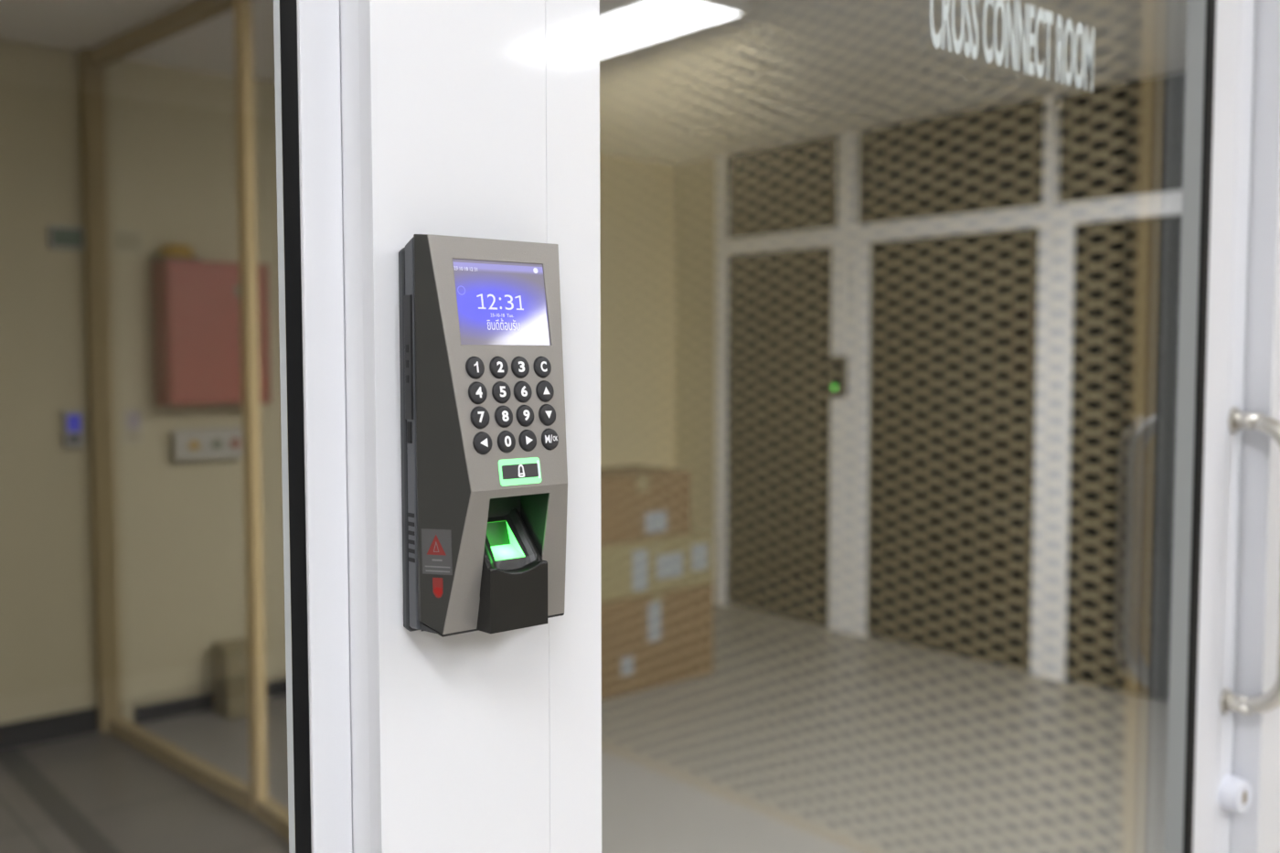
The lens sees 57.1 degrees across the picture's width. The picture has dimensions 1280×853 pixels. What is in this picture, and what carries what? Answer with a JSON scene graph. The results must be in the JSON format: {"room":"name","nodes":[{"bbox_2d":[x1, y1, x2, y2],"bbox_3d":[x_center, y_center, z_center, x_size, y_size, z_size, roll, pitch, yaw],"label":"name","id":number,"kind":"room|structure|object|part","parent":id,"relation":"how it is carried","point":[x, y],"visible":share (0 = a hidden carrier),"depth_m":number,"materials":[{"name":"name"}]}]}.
{"room":"data center corridor","nodes":[
{"label":"data center corridor","id":0,"kind":"room"},
{"bbox_2d":[0,38,292,724],"bbox_3d":[-3.168,-0.074,3.941,5.700,2.720,0.100,-3,5,-41],"label":"wall","id":1,"kind":"structure","parent":0,"point":[171,131],"depth_m":4.78,"materials":[{"name":"beige paint"}]},
{"bbox_2d":[0,702,122,750],"bbox_3d":[-3.710,1.267,3.478,4.170,0.100,0.015,-3,5,-41],"label":"baseboard","id":2,"kind":"structure","parent":1,"relation":"attached to","point":[31,731],"depth_m":4.65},
{"bbox_2d":[47,224,85,250],"bbox_3d":[-2.249,-0.741,4.612,0.130,0.090,0.023,-3,5,-41],"label":"wall sign","id":3,"kind":"object","parent":1,"relation":"attached to","point":[58,237],"visible":1,"depth_m":4.60,"materials":[{"name":"grey plastic"}]},
{"bbox_2d":[61,409,84,447],"bbox_3d":[-2.243,0.008,4.652,0.072,0.150,0.038,-3,5,-41],"label":"reader","id":4,"kind":"object","parent":1,"relation":"attached to","point":[72,420],"visible":1,"depth_m":4.64,"materials":[{"name":"grey plastic"}]},
{"bbox_2d":[78,0,295,841],"bbox_3d":[-1.317,-0.069,3.846,0.112,2.720,2.464,-3,5,-44],"label":"wooden frame","id":5,"kind":"structure","parent":1,"relation":"in","point":[254,798],"depth_m":4.26,"materials":[{"name":"brown wood"}]},
{"bbox_3d":[-2.158,-0.120,4.701,0.075,2.720,0.059,-3,5,-41],"label":"post","id":6,"kind":"part","parent":5,"relation":"part of","materials":[{"name":"brown wood"}]},
{"bbox_3d":[-1.708,-1.422,4.197,1.193,0.060,0.048,3,5,45],"label":"rail","id":7,"kind":"part","parent":5,"relation":"part of","materials":[{"name":"brown wood"}]},
{"bbox_3d":[-1.706,1.235,4.356,1.193,0.055,0.048,3,5,45],"label":"rail","id":8,"kind":"part","parent":5,"relation":"part of","materials":[{"name":"brown wood"}]},
{"bbox_3d":[-1.271,-0.069,3.844,0.038,2.720,0.060,-3,5,-41],"label":"post","id":9,"kind":"part","parent":5,"relation":"part of","materials":[{"name":"beige paint"}]},
{"bbox_3d":[-0.890,1.287,3.480,0.048,0.055,1.130,-3,5,-41],"label":"rail","id":10,"kind":"part","parent":5,"relation":"part of","materials":[{"name":"brown wood"}]},
{"bbox_2d":[170,426,243,461],"bbox_3d":[-1.827,0.073,4.984,0.300,0.130,0.082,-3,5,-41],"label":"control panel","id":11,"kind":"object","parent":1,"relation":"attached to","point":[225,442],"visible":0.93,"depth_m":4.95,"materials":[{"name":"grey plastic"}]},
{"bbox_2d":[151,258,270,405],"bbox_3d":[-1.790,-0.389,4.924,0.425,0.590,0.180,-3,5,-41],"label":"upper cabinet","id":12,"kind":"object","parent":1,"relation":"attached to","point":[197,304],"visible":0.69,"depth_m":4.82,"materials":[{"name":"red metal"}]},
{"bbox_2d":[152,243,201,261],"bbox_3d":[-1.901,-0.713,4.822,0.150,0.070,0.140,-3,5,-41],"label":"lamp","id":13,"kind":"object","parent":12,"relation":"on","point":[174,250],"visible":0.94,"depth_m":4.77,"materials":[{"name":"yellow plastic"}]},
{"bbox_2d":[134,677,292,724],"bbox_3d":[-1.531,1.168,5.351,1.480,0.070,0.012,-3,5,-41],"label":"baseboard","id":14,"kind":"structure","parent":1,"relation":"attached to","point":[169,709],"depth_m":4.99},
{"bbox_2d":[339,0,601,852],"bbox_3d":[-0.281,0.132,0.475,5.555,2.720,0.090,-3,5,-41],"label":"wall","id":15,"kind":"structure","parent":0,"point":[480,119],"depth_m":0.58,"materials":[{"name":"white paint"}]},
{"bbox_2d":[273,0,351,852],"bbox_3d":[-0.627,0.260,0.188,1.245,2.500,0.046,-3,5,-41],"label":"door frame","id":16,"kind":"structure","parent":15,"relation":"in","point":[307,57],"depth_m":0.55,"materials":[{"name":"white metal"}]},
{"bbox_2d":[398,234,567,637],"bbox_3d":[-0.069,0.004,0.562,0.081,0.186,0.042,-3,5,-41],"label":"reader","id":17,"kind":"object","parent":15,"relation":"attached to","point":[485,470],"visible":1,"depth_m":0.55,"materials":[{"name":"plastic"}]},
{"bbox_3d":[-0.081,0.005,0.577,0.080,0.181,0.005,-3,5,-41],"label":"plate","id":18,"kind":"part","parent":17,"relation":"part of","materials":[{"name":"grey metal"}]},
{"bbox_3d":[-0.054,0.121,0.650,0.035,2.720,0.060,-3,5,-41],"label":"panel","id":19,"kind":"part","parent":15,"relation":"part of","materials":[{"name":"white paint"}]},
{"bbox_2d":[929,0,1279,852],"bbox_3d":[0.311,0.359,0.950,0.881,2.190,0.097,-3,5,-41],"label":"door","id":20,"kind":"structure","parent":15,"relation":"in","point":[1203,792],"depth_m":1.18,"materials":[{"name":"white metal"}]},
{"bbox_3d":[0.633,0.142,1.195,0.017,0.310,0.068,-3,5,-41],"label":"pull handle","id":21,"kind":"part","parent":20,"relation":"part of","materials":[{"name":"metal"}]},
{"bbox_2d":[1229,0,1279,852],"bbox_3d":[0.644,0.333,1.284,0.066,2.220,0.090,-3,5,-41],"label":"trim","id":22,"kind":"structure","parent":15,"relation":"attached to","point":[1256,737],"depth_m":1.22,"materials":[{"name":"white metal"}]},
{"bbox_2d":[0,602,1168,852],"bbox_3d":[-0.571,1.346,3.765,9.300,0.104,5.260,-3,5,-41],"label":"floor","id":23,"kind":"structure","parent":0,"point":[802,736],"depth_m":4.38,"materials":[{"name":"tile"}]},
{"bbox_2d":[0,747,120,852],"bbox_3d":[-1.094,1.346,2.958,0.089,0.002,4.200,-3,5,-41],"label":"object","id":24,"kind":"structure","parent":23,"relation":"in","point":[70,821],"depth_m":3.99,"materials":[{"name":"tile"}]},
{"bbox_2d":[212,637,248,719],"bbox_3d":[-1.715,1.072,5.022,0.162,0.301,0.161,-3,5,-41],"label":"box","id":25,"kind":"object","parent":23,"relation":"on","point":[230,692],"visible":0.59,"depth_m":4.95,"materials":[{"name":"cardboard"}]},
{"bbox_2d":[601,583,713,700],"bbox_3d":[-0.067,0.973,5.569,0.722,0.431,0.452,-3,5,-41],"label":"cardboard box","id":26,"kind":"object","parent":23,"relation":"on","point":[653,640],"visible":0.52,"depth_m":5.39,"materials":[{"name":"cardboard"}]},
{"bbox_2d":[600,528,713,602],"bbox_3d":[-0.059,0.632,5.562,0.732,0.250,0.422,-3,5,-41],"label":"cardboard box","id":27,"kind":"object","parent":26,"relation":"on","point":[634,569],"visible":0.56,"depth_m":5.40,"materials":[{"name":"cardboard"}]},
{"bbox_2d":[600,465,691,545],"bbox_3d":[-0.116,0.361,5.497,0.602,0.300,0.402,-3,5,-41],"label":"cardboard box","id":28,"kind":"object","parent":27,"relation":"on","point":[638,503],"visible":0.62,"depth_m":5.37,"materials":[{"name":"cardboard"}]},
{"bbox_2d":[0,0,1187,185],"bbox_3d":[-0.589,-1.466,3.616,9.300,0.104,5.210,-3,5,-41],"label":"ceiling","id":29,"kind":"structure","parent":0,"point":[681,81],"depth_m":4.74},
{"bbox_2d":[599,153,675,469],"bbox_3d":[0.026,-0.280,7.352,3.600,2.720,0.100,-3,5,-41],"label":"wall","id":30,"kind":"structure","parent":0,"point":[637,197],"depth_m":7.23,"materials":[{"name":"beige paint"}]},
{"bbox_2d":[675,71,1185,700],"bbox_3d":[1.838,-0.176,5.596,0.065,2.720,4.930,-3,5,-41],"label":"partition","id":31,"kind":"object","parent":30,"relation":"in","point":[992,478],"depth_m":5.91,"materials":[{"name":"painted metal mesh"},{"name":"white painted metal frame"}]},
{"bbox_3d":[0.363,-0.279,7.329,0.040,2.720,0.375,-3,5,-41],"label":"panel","id":32,"kind":"part","parent":31,"relation":"part of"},
{"bbox_3d":[0.505,-0.268,7.148,0.060,2.720,0.085,-3,5,-41],"label":"post","id":33,"kind":"part","parent":31,"relation":"part of","materials":[{"name":"white metal"}]},
{"bbox_3d":[0.802,0.042,6.821,0.008,2.100,0.825,-3,5,-41],"label":"glass pane","id":34,"kind":"part","parent":31,"relation":"part of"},
{"bbox_3d":[0.801,-1.356,6.737,0.008,0.500,0.825,-3,5,-41],"label":"glass pane","id":35,"kind":"part","parent":31,"relation":"part of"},
{"bbox_2d":[827,355,847,396],"bbox_3d":[1.075,-0.274,6.410,0.034,0.220,0.115,-3,5,-41],"label":"reader","id":36,"kind":"object","parent":31,"relation":"attached to","point":[837,365],"visible":1,"depth_m":6.39,"materials":[{"name":"black plastic"}]},
{"bbox_3d":[1.108,0.073,6.465,0.060,2.120,0.115,-3,5,-41],"label":"post","id":37,"kind":"part","parent":31,"relation":"part of","materials":[{"name":"white metal"}]},
{"bbox_3d":[1.127,-1.333,6.359,0.060,0.500,0.105,-3,5,-41],"label":"post","id":38,"kind":"part","parent":31,"relation":"part of","materials":[{"name":"white metal"}]},
{"bbox_3d":[1.191,0.079,6.370,0.060,2.120,0.122,-3,5,-41],"label":"post","id":39,"kind":"part","parent":31,"relation":"part of","materials":[{"name":"white metal"}]},
{"bbox_3d":[1.556,0.094,5.944,0.008,2.100,1.000,-3,5,-41],"label":"glass pane","id":40,"kind":"part","parent":31,"relation":"part of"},
{"bbox_3d":[1.555,-1.304,5.861,0.008,0.500,1.000,-3,5,-41],"label":"glass pane","id":41,"kind":"part","parent":31,"relation":"part of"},
{"bbox_3d":[1.907,0.128,5.538,0.060,2.120,0.075,-3,5,-41],"label":"post","id":42,"kind":"part","parent":31,"relation":"part of","materials":[{"name":"white metal"}]},
{"bbox_3d":[1.909,-1.279,5.450,0.060,0.500,0.055,-3,5,-41],"label":"post","id":43,"kind":"part","parent":31,"relation":"part of","materials":[{"name":"white metal"}]},
{"bbox_3d":[1.964,0.132,5.471,0.060,2.120,0.087,-3,5,-41],"label":"post","id":44,"kind":"part","parent":31,"relation":"part of","materials":[{"name":"white metal"}]},
{"bbox_3d":[2.345,0.148,5.028,0.008,2.100,1.080,-3,5,-41],"label":"glass pane","id":45,"kind":"part","parent":31,"relation":"part of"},
{"bbox_3d":[2.344,-1.249,4.945,0.008,0.500,1.080,-3,5,-41],"label":"glass pane","id":46,"kind":"part","parent":31,"relation":"part of","materials":[{"name":"clear glass"}]},
{"bbox_2d":[835,151,1077,226],"bbox_3d":[2.992,-0.236,6.587,0.100,2.720,4.930,-3,5,-41],"label":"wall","id":47,"kind":"structure","parent":0,"point":[1068,165],"depth_m":6.99,"materials":[{"name":"beige paint"}]}
]}

